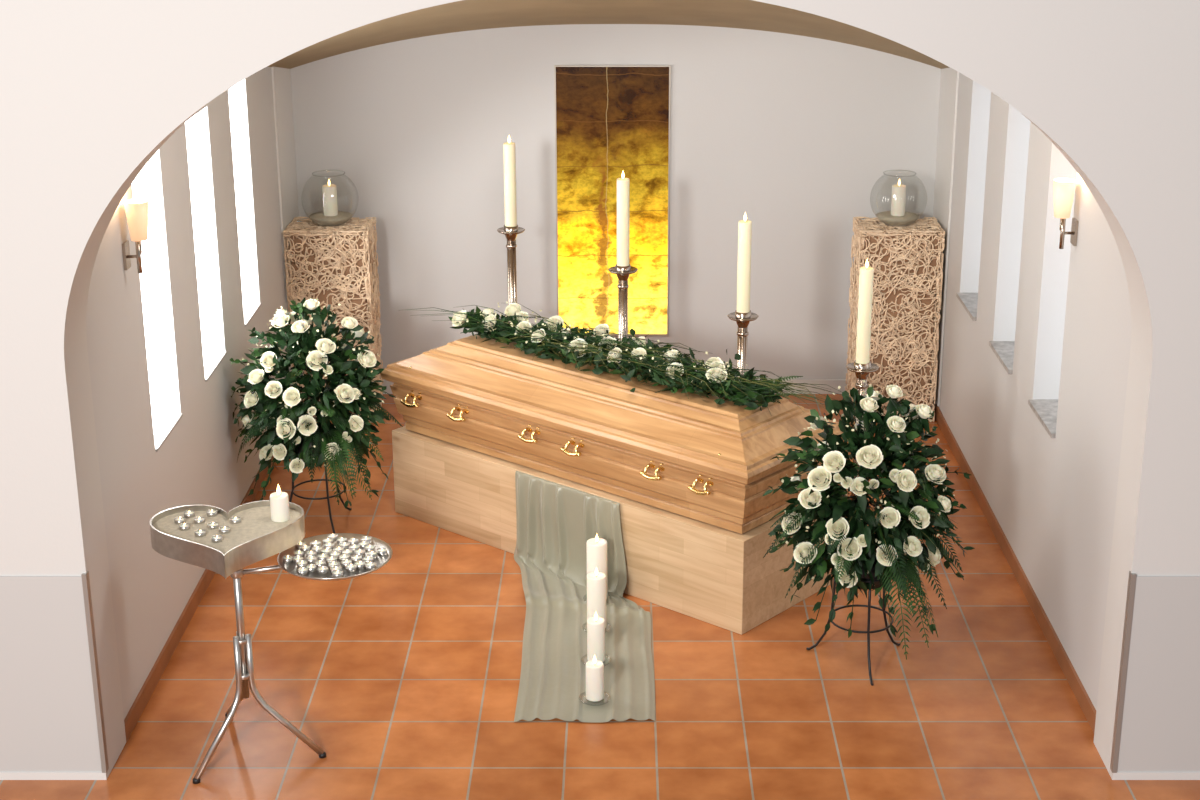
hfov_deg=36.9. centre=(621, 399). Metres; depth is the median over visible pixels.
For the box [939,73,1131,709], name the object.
wall
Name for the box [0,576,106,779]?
wainscot
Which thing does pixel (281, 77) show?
trim
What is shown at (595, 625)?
pillar candle
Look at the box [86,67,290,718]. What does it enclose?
wall
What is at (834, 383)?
baseboard
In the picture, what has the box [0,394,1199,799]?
floor
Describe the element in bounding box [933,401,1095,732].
baseboard
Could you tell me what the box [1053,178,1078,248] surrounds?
wall sconce
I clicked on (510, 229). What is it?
candle stand
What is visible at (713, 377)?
flower arrangement
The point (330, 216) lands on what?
bowl
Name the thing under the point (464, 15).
ceiling
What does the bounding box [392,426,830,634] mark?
plinth
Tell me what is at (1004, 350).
window sill
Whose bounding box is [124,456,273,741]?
baseboard
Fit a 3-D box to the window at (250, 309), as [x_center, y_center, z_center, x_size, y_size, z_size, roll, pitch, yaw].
[-1.876,-0.972,8.829,0.068,1.155,0.400,0,19,0]
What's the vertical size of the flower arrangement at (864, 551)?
1.187 m
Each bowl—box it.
[301,171,358,225]
[870,172,926,225]
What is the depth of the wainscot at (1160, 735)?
6.31 m
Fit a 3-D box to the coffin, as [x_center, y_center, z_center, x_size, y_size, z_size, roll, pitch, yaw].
[-0.083,0.065,8.204,2.175,0.468,0.779,15,24,38]
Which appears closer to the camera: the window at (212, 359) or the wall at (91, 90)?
the wall at (91, 90)
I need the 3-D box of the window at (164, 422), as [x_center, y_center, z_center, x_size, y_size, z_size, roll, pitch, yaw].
[-1.876,-0.412,7.161,0.068,1.155,0.440,0,19,0]
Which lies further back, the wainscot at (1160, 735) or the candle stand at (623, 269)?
the candle stand at (623, 269)
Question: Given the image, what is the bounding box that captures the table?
[149,484,392,783]
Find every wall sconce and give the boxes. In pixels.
[122,199,147,273]
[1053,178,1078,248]
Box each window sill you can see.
[956,293,977,320]
[989,341,1014,373]
[1028,399,1057,437]
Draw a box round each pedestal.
[283,217,382,421]
[845,217,944,421]
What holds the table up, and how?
on the floor
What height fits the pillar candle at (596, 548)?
0.312 m
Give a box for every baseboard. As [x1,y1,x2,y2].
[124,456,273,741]
[382,379,846,393]
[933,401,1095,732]
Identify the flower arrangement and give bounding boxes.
[230,298,402,532]
[407,301,840,421]
[763,380,974,685]
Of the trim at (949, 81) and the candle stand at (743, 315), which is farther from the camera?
the trim at (949, 81)
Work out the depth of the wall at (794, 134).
10.15 m
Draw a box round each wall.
[0,0,1199,777]
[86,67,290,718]
[290,24,940,378]
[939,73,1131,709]
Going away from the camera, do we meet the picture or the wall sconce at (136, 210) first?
the wall sconce at (136, 210)
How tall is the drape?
0.419 m
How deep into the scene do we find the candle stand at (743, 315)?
8.34 m
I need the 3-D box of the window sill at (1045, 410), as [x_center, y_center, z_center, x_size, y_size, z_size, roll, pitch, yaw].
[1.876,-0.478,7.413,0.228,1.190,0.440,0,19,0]
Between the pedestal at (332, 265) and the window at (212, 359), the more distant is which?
the pedestal at (332, 265)
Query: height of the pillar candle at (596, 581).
0.282 m
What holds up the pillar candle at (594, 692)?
in the drape
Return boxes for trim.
[81,571,108,772]
[271,67,298,386]
[930,68,958,405]
[1110,571,1135,772]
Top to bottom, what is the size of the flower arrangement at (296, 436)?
1.138 m
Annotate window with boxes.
[132,163,182,451]
[185,114,226,381]
[228,85,261,325]
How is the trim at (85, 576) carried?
attached to the wall at (91, 90)
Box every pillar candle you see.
[580,655,610,705]
[582,567,610,631]
[583,534,609,602]
[583,613,610,665]
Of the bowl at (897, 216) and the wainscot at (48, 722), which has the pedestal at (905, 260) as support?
the bowl at (897, 216)
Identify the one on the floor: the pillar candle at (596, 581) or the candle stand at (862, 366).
the candle stand at (862, 366)
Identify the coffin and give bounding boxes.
[380,335,842,533]
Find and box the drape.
[514,471,654,722]
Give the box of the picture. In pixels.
[554,65,670,335]
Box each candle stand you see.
[497,136,524,322]
[608,172,637,340]
[727,213,758,376]
[846,259,878,499]
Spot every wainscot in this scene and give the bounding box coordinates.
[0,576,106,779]
[1112,576,1199,779]
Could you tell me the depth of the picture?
10.19 m
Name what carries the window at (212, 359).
in the wall at (197, 463)
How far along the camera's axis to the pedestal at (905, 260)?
9.91 m
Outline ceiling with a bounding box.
[267,0,949,68]
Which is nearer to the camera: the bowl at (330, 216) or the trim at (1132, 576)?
the trim at (1132, 576)
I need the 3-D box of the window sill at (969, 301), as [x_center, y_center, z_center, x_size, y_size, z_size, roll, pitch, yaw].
[1.876,-1.036,9.077,0.228,1.190,0.470,0,19,0]

